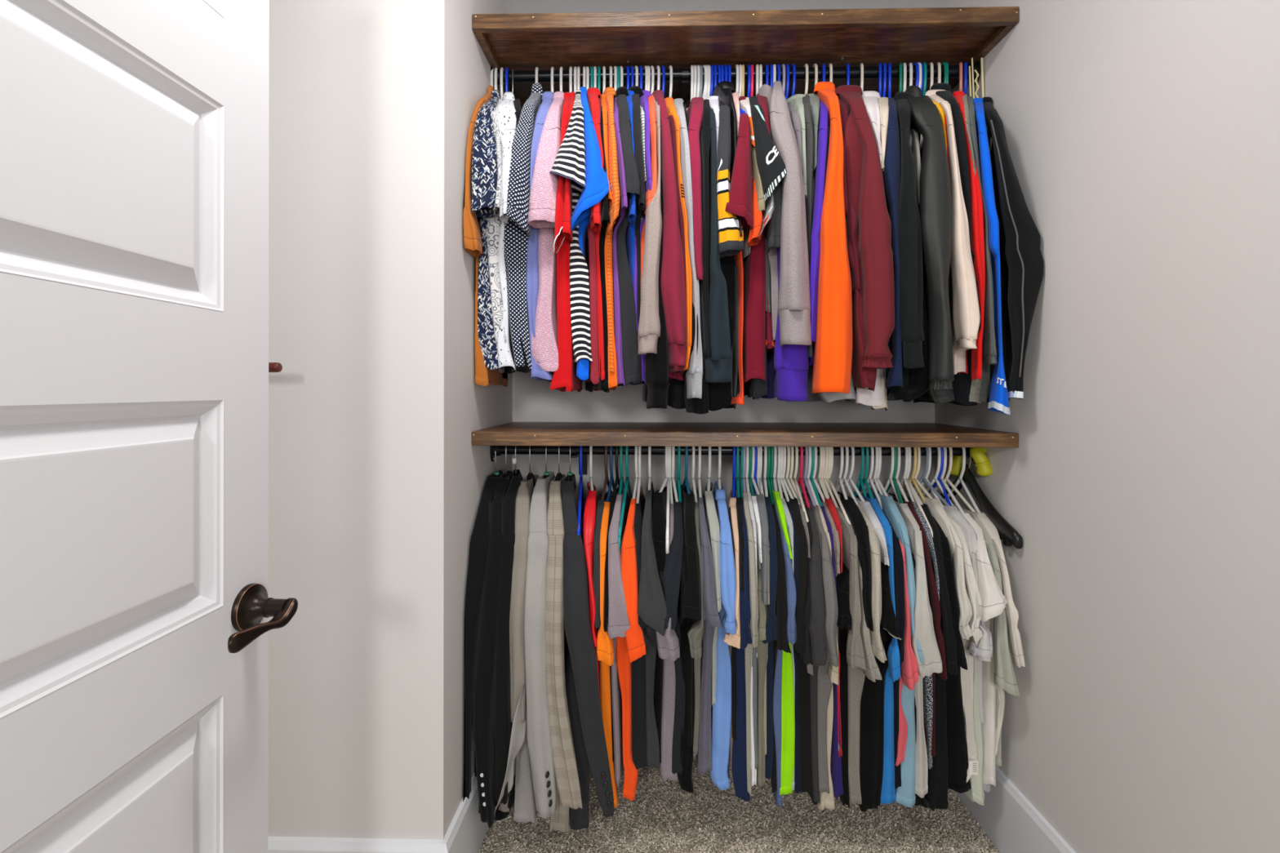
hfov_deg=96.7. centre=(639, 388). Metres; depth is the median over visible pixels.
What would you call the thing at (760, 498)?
t-shirt
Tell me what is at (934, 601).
t-shirt
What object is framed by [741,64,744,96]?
clothes hanger
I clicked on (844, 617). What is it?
t-shirt
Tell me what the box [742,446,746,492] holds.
clothes hanger
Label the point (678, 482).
clothes hanger
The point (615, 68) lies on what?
clothes hanger
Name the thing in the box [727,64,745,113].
clothes hanger
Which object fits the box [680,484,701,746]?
t-shirt
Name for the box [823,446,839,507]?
clothes hanger
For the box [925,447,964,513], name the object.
clothes hanger
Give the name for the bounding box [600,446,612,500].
clothes hanger
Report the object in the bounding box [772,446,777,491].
clothes hanger
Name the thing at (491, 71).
clothes hanger
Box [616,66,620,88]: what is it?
clothes hanger
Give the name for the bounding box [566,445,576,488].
clothes hanger
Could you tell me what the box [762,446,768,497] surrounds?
clothes hanger
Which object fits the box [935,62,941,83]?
clothes hanger
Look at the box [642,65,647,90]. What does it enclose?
clothes hanger
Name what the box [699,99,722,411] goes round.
sweatshirt
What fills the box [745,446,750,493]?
clothes hanger
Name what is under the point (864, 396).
dress shirt
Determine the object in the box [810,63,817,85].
clothes hanger
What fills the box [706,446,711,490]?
clothes hanger
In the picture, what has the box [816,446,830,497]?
clothes hanger
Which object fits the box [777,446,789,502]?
clothes hanger
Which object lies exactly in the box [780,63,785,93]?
clothes hanger
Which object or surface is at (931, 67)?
clothes hanger
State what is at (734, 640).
polo shirt
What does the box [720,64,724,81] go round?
clothes hanger
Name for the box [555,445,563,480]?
clothes hanger
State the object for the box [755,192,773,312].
t-shirt
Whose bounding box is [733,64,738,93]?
clothes hanger
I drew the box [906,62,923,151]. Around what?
clothes hanger
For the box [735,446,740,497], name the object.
clothes hanger
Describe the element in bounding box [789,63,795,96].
clothes hanger
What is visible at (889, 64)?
clothes hanger
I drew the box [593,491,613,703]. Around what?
t-shirt
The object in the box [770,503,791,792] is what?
t-shirt
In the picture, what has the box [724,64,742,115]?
clothes hanger
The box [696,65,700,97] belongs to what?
clothes hanger
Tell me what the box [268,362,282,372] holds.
wooden rod
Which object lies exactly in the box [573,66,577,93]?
clothes hanger
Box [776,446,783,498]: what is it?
clothes hanger
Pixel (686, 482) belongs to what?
clothes hanger
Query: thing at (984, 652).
t-shirt
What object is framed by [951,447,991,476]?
loop
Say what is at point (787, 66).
clothes hanger
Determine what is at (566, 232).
polo shirt
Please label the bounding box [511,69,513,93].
clothes hanger
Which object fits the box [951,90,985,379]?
shirt
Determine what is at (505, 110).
dress shirt
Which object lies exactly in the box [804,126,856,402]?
t-shirt
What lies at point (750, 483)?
clothes hanger
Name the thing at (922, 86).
clothes hanger
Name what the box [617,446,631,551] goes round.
clothes hanger
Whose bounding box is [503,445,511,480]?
clothes hanger
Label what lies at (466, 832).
baseboard
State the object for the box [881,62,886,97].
clothes hanger
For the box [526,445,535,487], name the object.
clothes hanger
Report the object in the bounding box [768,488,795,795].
t-shirt
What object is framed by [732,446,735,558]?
clothes hanger
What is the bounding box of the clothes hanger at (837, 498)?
[821,447,851,524]
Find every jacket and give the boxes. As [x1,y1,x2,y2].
[462,470,503,801]
[472,471,512,828]
[491,469,523,821]
[493,471,555,822]
[498,474,539,812]
[545,474,582,832]
[560,473,614,830]
[711,80,742,408]
[890,85,955,404]
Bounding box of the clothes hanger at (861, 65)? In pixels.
[858,62,863,91]
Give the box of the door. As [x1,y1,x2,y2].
[0,0,297,852]
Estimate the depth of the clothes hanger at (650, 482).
1.63 m
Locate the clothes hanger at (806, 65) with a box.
[802,63,808,94]
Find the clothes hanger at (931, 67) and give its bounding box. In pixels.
[927,62,933,89]
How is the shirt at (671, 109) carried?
hanging from the clothes hanger at (651, 67)
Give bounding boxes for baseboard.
[267,836,448,852]
[443,773,488,852]
[954,764,1075,852]
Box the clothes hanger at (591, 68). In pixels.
[589,66,593,87]
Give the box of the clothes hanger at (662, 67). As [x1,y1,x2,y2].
[660,65,665,97]
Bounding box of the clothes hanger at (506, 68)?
[505,66,508,92]
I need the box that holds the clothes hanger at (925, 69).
[922,62,927,95]
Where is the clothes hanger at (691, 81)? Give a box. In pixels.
[689,65,693,100]
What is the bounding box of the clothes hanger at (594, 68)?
[593,66,596,87]
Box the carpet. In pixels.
[478,755,999,852]
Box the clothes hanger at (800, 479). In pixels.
[792,446,810,507]
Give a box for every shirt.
[462,84,507,386]
[471,89,502,369]
[487,98,506,342]
[496,92,516,373]
[503,83,542,371]
[504,98,528,374]
[526,91,554,382]
[527,91,564,371]
[549,89,592,363]
[549,92,579,391]
[561,91,582,392]
[570,86,611,382]
[581,87,604,380]
[595,93,617,391]
[603,87,620,373]
[612,97,627,385]
[615,86,639,386]
[617,85,645,386]
[620,90,652,386]
[625,90,636,288]
[644,103,708,413]
[664,97,692,371]
[710,481,736,790]
[723,488,740,768]
[724,96,765,384]
[730,224,743,404]
[808,100,828,367]
[811,81,852,394]
[838,97,860,297]
[848,90,887,406]
[870,97,888,410]
[883,97,902,389]
[883,101,929,400]
[913,83,983,405]
[924,89,980,374]
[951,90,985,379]
[967,96,997,402]
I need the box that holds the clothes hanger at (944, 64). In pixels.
[937,62,987,149]
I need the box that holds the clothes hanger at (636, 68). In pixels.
[633,66,638,86]
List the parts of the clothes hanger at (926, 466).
arm, arm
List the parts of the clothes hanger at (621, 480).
arm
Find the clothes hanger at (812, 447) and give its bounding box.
[801,446,822,506]
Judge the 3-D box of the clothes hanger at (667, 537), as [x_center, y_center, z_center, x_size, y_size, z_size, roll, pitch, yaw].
[0.082,0.290,1.627,0.009,0.276,0.408,0,0,4]
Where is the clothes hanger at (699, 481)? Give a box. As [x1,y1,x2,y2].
[696,446,702,497]
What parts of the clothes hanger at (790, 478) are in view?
arm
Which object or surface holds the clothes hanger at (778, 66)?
hanging from the clothes rod at (683, 75)
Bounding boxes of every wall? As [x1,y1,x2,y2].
[267,0,459,839]
[458,0,512,805]
[503,0,949,13]
[512,371,934,580]
[934,0,1279,852]
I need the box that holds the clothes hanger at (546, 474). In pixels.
[542,445,549,479]
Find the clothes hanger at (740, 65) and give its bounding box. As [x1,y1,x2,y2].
[738,64,742,97]
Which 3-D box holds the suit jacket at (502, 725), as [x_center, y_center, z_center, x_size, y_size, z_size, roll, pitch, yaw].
[-0.373,0.688,1.637,0.090,0.888,0.489,0,0,-3]
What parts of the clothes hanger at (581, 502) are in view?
arm, arm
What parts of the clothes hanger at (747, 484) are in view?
arm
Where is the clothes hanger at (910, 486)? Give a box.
[899,447,933,537]
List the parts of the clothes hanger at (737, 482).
arm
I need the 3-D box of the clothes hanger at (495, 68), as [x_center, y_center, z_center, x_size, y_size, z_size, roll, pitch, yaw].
[-0.412,-0.789,1.643,0.023,0.290,0.324,0,0,-2]
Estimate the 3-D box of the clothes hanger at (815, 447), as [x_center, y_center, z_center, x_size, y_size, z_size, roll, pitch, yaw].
[0.501,0.303,1.622,0.034,0.301,0.322,0,0,-3]
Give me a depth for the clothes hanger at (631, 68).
1.63 m
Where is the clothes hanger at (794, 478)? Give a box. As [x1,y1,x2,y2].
[787,446,808,522]
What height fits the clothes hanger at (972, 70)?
0.313 m
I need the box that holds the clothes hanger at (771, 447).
[767,446,774,494]
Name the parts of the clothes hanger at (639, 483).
arm, arm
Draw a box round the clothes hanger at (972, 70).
[968,57,979,151]
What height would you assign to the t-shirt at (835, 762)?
0.735 m
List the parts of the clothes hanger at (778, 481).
arm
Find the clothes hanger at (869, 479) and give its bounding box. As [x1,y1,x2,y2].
[860,447,882,509]
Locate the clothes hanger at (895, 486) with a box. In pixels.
[885,447,903,503]
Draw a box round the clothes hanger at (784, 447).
[777,446,794,498]
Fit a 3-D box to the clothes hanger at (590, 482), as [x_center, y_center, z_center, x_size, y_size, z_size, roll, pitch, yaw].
[-0.141,0.288,1.637,0.023,0.273,0.328,0,0,-3]
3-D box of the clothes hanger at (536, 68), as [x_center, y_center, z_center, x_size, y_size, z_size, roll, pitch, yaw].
[-0.298,-0.794,1.640,0.009,0.280,0.325,0,0,-4]
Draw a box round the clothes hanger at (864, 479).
[858,447,873,498]
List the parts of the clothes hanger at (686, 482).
arm, arm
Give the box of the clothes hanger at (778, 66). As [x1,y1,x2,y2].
[776,63,780,81]
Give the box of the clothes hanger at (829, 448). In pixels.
[817,447,835,497]
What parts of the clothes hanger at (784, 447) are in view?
arm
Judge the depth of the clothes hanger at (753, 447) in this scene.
1.62 m
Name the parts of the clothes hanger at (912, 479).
arm, arm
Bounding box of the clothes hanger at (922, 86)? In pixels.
[920,62,923,95]
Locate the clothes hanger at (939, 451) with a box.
[922,447,953,505]
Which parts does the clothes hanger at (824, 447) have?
arm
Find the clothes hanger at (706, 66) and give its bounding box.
[702,64,719,111]
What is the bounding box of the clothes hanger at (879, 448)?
[870,447,888,496]
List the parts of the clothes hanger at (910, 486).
arm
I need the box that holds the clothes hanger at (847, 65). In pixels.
[844,62,849,84]
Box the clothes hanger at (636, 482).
[632,446,638,498]
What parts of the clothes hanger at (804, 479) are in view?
arm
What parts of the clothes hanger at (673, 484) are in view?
arm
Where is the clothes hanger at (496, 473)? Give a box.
[493,451,500,476]
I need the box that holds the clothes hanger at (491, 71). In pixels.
[490,68,493,86]
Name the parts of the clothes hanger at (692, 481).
arm, arm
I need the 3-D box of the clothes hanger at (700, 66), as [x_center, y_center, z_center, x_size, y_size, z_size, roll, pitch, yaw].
[0.175,-0.782,1.630,0.009,0.302,0.326,0,0,-6]
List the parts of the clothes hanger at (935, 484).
arm, arm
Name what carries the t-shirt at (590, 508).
hanging from the clothes hanger at (590, 482)
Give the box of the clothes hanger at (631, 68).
[629,66,634,86]
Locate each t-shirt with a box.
[583,482,599,696]
[585,97,600,384]
[585,102,610,392]
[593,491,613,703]
[596,498,617,808]
[603,486,622,761]
[607,488,630,785]
[616,489,645,801]
[631,493,651,769]
[637,482,668,768]
[640,94,657,284]
[640,105,645,222]
[652,486,674,763]
[655,502,679,781]
[660,493,684,774]
[677,494,694,793]
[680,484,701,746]
[686,92,739,138]
[687,498,704,755]
[695,488,721,774]
[702,482,721,706]
[705,95,719,153]
[731,493,744,740]
[731,497,751,801]
[739,489,758,795]
[742,144,764,277]
[746,492,757,769]
[747,176,774,351]
[749,487,768,768]
[749,488,762,786]
[755,93,774,351]
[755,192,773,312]
[755,563,768,786]
[761,494,777,779]
[763,551,769,755]
[767,115,782,312]
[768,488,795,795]
[768,492,796,808]
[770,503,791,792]
[781,497,795,791]
[782,492,813,793]
[785,500,801,793]
[786,93,807,199]
[787,102,802,169]
[797,497,839,793]
[798,504,813,675]
[800,505,817,804]
[801,494,840,753]
[802,497,838,810]
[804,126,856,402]
[804,503,826,804]
[805,93,819,264]
[806,493,842,757]
[808,501,843,799]
[828,490,878,812]
[835,506,866,804]
[835,561,851,808]
[837,493,889,566]
[853,490,900,804]
[856,503,887,662]
[857,556,881,682]
[861,561,901,808]
[865,487,924,807]
[881,509,904,789]
[887,493,946,756]
[888,493,942,798]
[892,492,939,769]
[895,539,918,766]
[899,492,977,782]
[910,128,920,205]
[911,551,928,808]
[920,503,957,810]
[931,99,946,151]
[932,515,971,793]
[941,502,992,792]
[942,503,991,724]
[944,114,949,168]
[947,515,983,774]
[952,503,1025,755]
[958,510,984,805]
[960,511,1007,786]
[962,93,982,403]
[970,515,1019,767]
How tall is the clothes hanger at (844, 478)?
0.303 m
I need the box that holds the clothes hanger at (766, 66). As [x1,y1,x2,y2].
[764,64,768,84]
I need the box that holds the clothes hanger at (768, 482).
[763,446,773,504]
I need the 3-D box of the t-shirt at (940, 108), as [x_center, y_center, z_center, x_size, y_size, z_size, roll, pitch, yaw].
[0.806,-0.461,1.612,0.064,0.700,0.446,0,0,8]
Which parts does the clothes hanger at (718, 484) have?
arm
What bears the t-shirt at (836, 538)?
hanging from the clothes hanger at (815, 447)
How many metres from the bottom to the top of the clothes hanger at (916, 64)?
0.318 m
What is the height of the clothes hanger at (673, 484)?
0.300 m
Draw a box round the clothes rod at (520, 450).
[489,445,975,475]
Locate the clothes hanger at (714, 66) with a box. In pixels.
[713,64,716,88]
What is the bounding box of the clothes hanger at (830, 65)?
[826,63,832,82]
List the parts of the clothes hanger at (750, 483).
arm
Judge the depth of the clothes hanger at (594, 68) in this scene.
1.63 m
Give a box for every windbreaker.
[973,97,1010,414]
[982,97,1044,403]
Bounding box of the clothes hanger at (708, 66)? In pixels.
[706,64,711,97]
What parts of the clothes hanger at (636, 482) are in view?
arm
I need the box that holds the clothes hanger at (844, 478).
[835,447,857,504]
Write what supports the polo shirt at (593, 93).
hanging from the clothes hanger at (591, 68)
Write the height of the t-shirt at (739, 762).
0.768 m
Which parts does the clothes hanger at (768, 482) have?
arm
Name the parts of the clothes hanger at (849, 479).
arm, arm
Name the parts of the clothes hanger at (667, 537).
arm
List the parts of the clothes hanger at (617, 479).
arm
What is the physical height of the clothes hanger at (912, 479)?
0.315 m
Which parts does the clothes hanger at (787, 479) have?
arm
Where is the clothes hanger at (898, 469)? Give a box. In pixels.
[887,447,908,502]
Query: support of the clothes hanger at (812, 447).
hanging from the clothes rod at (520, 450)
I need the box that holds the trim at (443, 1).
[440,0,444,839]
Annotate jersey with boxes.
[707,100,743,408]
[739,97,755,258]
[743,96,786,399]
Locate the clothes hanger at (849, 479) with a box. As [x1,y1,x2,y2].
[836,447,865,502]
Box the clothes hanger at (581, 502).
[577,445,584,538]
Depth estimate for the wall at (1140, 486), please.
1.06 m
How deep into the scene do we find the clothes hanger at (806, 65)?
1.62 m
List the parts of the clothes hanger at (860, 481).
arm, arm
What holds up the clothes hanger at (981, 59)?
hanging from the clothes rod at (683, 75)
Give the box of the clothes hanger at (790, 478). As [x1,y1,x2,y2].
[782,446,804,506]
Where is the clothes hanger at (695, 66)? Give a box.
[693,65,697,97]
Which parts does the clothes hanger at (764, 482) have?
arm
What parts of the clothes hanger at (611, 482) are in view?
arm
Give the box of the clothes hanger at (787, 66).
[785,63,789,99]
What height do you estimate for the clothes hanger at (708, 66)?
0.278 m
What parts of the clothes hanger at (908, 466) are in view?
arm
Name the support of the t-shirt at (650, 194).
hanging from the clothes rod at (683, 75)
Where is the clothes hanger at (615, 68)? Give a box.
[613,66,617,90]
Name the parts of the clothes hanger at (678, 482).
arm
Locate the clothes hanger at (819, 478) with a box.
[816,446,829,498]
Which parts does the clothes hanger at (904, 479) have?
arm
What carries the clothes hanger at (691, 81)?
hanging from the clothes rod at (683, 75)
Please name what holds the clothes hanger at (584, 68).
hanging from the clothes rod at (683, 75)
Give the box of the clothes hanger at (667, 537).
[665,446,670,554]
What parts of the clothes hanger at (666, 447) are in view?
arm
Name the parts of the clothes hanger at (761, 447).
arm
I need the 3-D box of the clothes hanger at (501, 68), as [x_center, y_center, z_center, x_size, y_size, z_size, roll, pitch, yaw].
[-0.398,-0.784,1.643,0.013,0.299,0.326,0,0,-6]
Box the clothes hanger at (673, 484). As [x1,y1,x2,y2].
[671,446,678,502]
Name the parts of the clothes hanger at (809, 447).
arm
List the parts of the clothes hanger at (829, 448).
arm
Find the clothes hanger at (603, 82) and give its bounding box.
[601,66,605,93]
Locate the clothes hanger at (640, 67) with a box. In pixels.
[638,65,643,89]
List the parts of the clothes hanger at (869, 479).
arm, arm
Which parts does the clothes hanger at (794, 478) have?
arm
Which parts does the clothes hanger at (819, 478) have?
arm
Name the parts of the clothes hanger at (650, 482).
arm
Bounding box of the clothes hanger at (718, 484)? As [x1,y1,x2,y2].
[716,446,721,489]
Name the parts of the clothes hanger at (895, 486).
arm, arm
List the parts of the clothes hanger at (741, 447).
arm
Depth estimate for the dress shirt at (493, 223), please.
1.48 m
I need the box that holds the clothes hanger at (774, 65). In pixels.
[773,63,776,83]
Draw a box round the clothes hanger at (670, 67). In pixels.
[666,65,672,97]
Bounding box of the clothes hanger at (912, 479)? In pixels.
[900,447,924,502]
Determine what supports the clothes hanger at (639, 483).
hanging from the clothes rod at (520, 450)
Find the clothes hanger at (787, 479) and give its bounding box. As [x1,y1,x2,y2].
[777,446,800,504]
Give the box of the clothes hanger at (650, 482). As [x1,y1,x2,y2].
[647,446,652,489]
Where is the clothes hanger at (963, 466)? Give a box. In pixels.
[944,447,981,513]
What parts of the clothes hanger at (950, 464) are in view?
arm, arm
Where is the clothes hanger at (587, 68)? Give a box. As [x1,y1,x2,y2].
[586,66,589,89]
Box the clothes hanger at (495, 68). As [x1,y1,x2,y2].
[493,67,497,89]
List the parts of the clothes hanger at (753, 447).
arm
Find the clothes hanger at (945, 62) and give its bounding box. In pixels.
[942,62,948,83]
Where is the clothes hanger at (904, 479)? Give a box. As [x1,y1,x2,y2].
[897,447,915,502]
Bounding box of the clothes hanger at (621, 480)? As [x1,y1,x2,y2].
[617,446,624,494]
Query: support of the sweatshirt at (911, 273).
hanging from the clothes hanger at (904, 66)
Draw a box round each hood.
[757,84,772,115]
[905,85,921,97]
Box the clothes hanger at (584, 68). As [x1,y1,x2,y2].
[582,66,586,144]
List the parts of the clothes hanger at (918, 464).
arm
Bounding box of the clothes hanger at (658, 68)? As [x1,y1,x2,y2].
[654,65,660,89]
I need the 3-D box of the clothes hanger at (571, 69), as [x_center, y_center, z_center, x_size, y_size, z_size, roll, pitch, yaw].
[-0.199,-0.788,1.638,0.009,0.292,0.324,0,0,-3]
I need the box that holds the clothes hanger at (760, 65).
[759,64,762,88]
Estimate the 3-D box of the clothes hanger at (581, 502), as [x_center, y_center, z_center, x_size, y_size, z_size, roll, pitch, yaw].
[-0.170,0.284,1.634,0.009,0.265,0.382,0,0,-4]
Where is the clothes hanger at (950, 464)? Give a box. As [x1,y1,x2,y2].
[928,447,976,512]
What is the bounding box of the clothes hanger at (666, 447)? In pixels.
[658,446,667,492]
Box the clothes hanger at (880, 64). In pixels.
[878,62,881,97]
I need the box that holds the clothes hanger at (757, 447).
[756,446,759,492]
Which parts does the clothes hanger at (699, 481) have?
arm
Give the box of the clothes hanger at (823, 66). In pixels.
[820,63,830,133]
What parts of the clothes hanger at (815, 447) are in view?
arm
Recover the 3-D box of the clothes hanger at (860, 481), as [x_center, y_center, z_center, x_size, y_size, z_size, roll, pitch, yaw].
[0.634,0.346,1.619,0.046,0.386,0.326,0,0,-1]
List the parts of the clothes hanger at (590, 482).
arm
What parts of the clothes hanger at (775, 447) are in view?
arm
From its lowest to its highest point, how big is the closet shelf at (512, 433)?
0.037 m
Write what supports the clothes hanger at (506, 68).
hanging from the clothes rod at (683, 75)
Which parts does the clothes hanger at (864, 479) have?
arm, arm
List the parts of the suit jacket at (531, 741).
panel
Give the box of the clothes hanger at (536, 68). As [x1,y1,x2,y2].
[534,66,539,83]
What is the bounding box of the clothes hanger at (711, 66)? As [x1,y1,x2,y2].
[710,64,713,96]
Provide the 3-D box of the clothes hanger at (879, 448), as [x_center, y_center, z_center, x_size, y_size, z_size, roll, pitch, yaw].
[0.681,0.294,1.618,0.023,0.283,0.322,0,0,4]
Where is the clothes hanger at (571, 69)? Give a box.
[568,66,573,93]
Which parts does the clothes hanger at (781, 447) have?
arm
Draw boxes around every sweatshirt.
[637,93,662,354]
[644,172,669,408]
[651,89,686,380]
[668,115,685,379]
[673,97,702,399]
[686,97,704,284]
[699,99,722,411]
[704,106,732,382]
[752,204,808,401]
[757,80,811,346]
[802,94,813,357]
[835,84,894,391]
[887,91,924,401]
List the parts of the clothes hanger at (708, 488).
arm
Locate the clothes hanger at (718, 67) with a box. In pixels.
[716,64,720,82]
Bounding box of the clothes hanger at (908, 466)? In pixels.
[893,447,923,505]
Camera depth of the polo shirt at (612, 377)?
1.47 m
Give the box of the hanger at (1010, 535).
[933,447,1022,548]
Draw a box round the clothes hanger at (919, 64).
[912,62,921,88]
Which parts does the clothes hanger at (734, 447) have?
arm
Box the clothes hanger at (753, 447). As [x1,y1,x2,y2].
[751,446,759,494]
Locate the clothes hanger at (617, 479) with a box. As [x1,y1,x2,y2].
[612,446,619,495]
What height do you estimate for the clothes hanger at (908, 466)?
0.303 m
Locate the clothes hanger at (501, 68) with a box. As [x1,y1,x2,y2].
[499,66,504,99]
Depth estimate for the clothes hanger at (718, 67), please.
1.62 m
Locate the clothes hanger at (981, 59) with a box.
[980,57,991,151]
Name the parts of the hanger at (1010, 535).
arm, arm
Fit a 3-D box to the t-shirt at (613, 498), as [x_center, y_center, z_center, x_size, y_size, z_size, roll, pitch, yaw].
[-0.066,0.635,1.631,0.036,0.678,0.478,0,0,3]
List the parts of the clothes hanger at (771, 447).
arm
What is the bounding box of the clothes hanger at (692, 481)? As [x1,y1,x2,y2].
[689,446,697,502]
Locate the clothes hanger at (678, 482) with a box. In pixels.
[675,446,682,502]
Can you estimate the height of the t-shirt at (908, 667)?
0.639 m
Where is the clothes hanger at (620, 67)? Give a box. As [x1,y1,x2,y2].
[619,66,623,86]
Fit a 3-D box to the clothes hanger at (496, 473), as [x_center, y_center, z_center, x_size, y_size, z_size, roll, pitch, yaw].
[-0.418,0.279,1.643,0.035,0.246,0.308,0,0,0]
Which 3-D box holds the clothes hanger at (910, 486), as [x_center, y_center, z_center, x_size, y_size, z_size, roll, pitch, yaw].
[0.764,0.298,1.613,0.009,0.290,0.381,0,0,5]
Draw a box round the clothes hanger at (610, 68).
[608,66,612,87]
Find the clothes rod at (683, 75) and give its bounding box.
[490,61,981,104]
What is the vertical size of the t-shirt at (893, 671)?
0.773 m
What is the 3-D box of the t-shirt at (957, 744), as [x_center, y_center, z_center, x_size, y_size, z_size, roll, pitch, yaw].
[0.795,0.686,1.612,0.101,0.708,0.477,0,0,-2]
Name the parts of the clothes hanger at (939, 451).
arm, arm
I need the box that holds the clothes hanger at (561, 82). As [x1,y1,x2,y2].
[559,66,564,91]
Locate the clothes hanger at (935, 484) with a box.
[928,447,951,506]
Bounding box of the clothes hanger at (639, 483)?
[635,446,643,503]
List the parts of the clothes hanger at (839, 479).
arm, arm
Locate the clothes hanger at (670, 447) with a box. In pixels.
[669,446,673,503]
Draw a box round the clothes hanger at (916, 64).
[912,62,919,86]
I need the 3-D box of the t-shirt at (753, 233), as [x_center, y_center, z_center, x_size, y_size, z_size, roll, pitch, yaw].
[0.338,-0.381,1.619,0.075,0.560,0.509,0,0,9]
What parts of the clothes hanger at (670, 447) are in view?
arm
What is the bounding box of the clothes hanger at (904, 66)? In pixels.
[902,62,911,148]
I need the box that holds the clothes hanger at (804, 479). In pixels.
[795,446,816,506]
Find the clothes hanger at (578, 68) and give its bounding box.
[577,66,580,89]
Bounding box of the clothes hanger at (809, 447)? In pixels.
[800,446,818,505]
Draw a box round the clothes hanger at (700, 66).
[698,65,702,97]
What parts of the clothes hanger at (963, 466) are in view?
arm, arm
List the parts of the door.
panel, panel, panel, panel, lever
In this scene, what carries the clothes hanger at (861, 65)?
hanging from the clothes rod at (683, 75)
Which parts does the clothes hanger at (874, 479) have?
arm, arm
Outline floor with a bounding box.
[480,757,996,852]
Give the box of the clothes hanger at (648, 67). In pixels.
[647,65,650,91]
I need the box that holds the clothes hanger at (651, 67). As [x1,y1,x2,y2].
[649,65,654,93]
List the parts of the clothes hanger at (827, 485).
arm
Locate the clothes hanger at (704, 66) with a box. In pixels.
[702,65,706,99]
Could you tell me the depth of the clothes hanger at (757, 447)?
1.62 m
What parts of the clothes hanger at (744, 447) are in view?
arm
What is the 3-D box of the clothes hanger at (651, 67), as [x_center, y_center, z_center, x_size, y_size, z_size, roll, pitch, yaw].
[0.036,-0.777,1.633,0.010,0.312,0.332,0,0,-12]
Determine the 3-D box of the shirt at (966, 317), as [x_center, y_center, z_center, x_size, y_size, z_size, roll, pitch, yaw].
[0.821,-0.428,1.600,0.072,0.785,0.534,0,0,10]
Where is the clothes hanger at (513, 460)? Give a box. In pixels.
[511,445,519,475]
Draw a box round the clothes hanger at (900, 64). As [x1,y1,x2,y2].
[898,62,902,92]
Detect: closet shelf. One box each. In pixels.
[471,6,1018,109]
[471,422,1018,447]
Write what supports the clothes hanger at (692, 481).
hanging from the clothes rod at (520, 450)
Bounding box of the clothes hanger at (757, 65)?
[755,64,759,95]
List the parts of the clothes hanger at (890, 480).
arm, arm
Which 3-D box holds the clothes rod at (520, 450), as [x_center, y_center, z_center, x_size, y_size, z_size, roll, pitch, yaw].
[0.268,0.213,1.752,1.393,0.148,0.264,0,0,1]
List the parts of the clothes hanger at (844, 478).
arm, arm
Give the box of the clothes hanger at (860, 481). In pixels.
[853,447,866,497]
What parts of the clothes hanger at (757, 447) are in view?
arm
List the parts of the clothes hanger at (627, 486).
arm, arm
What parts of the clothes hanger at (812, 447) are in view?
arm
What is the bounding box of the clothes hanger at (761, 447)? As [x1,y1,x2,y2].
[756,446,769,551]
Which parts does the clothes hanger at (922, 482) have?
arm, arm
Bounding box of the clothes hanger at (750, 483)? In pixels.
[748,446,757,552]
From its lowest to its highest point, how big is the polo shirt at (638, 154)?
0.838 m
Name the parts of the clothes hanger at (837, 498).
arm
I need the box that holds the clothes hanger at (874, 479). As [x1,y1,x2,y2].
[865,447,884,495]
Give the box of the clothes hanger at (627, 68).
[624,66,629,89]
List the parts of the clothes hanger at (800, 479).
arm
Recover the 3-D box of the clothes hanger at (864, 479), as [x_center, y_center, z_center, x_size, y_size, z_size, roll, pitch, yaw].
[0.646,0.297,1.619,0.011,0.289,0.322,0,0,5]
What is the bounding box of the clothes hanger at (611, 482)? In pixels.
[606,446,614,502]
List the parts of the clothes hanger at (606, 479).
arm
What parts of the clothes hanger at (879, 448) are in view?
arm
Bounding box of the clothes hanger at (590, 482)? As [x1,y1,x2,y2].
[588,445,593,490]
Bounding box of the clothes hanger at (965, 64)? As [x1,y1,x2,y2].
[963,62,967,95]
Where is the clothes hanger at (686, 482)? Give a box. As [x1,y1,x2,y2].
[681,446,690,493]
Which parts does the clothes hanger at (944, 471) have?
arm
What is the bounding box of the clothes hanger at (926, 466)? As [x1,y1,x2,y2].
[904,447,950,506]
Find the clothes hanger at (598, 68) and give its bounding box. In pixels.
[596,66,600,93]
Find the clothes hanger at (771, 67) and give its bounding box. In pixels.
[768,64,773,87]
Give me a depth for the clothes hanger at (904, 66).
1.61 m
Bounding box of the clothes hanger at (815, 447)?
[813,446,824,502]
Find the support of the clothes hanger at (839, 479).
hanging from the clothes rod at (520, 450)
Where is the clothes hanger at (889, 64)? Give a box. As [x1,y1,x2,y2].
[888,62,891,97]
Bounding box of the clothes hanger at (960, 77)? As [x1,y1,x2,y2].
[958,62,962,91]
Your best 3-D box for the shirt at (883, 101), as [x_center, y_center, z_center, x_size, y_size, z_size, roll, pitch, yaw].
[0.680,-0.373,1.613,0.048,0.866,0.518,0,0,23]
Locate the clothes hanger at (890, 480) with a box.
[884,447,899,502]
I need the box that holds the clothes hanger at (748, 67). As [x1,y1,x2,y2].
[745,64,751,97]
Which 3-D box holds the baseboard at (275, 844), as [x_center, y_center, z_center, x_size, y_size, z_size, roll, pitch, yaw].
[-0.923,1.112,1.278,0.998,0.201,0.017,0,0,1]
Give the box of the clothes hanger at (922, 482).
[915,447,943,507]
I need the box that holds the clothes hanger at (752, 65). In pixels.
[750,64,753,97]
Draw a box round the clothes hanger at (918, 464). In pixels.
[903,447,933,498]
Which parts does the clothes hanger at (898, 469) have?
arm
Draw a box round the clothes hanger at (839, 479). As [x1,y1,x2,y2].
[832,447,848,499]
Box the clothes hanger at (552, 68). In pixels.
[551,66,555,93]
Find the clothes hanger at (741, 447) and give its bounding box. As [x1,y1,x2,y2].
[739,446,743,497]
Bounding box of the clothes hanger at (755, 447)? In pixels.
[752,446,756,493]

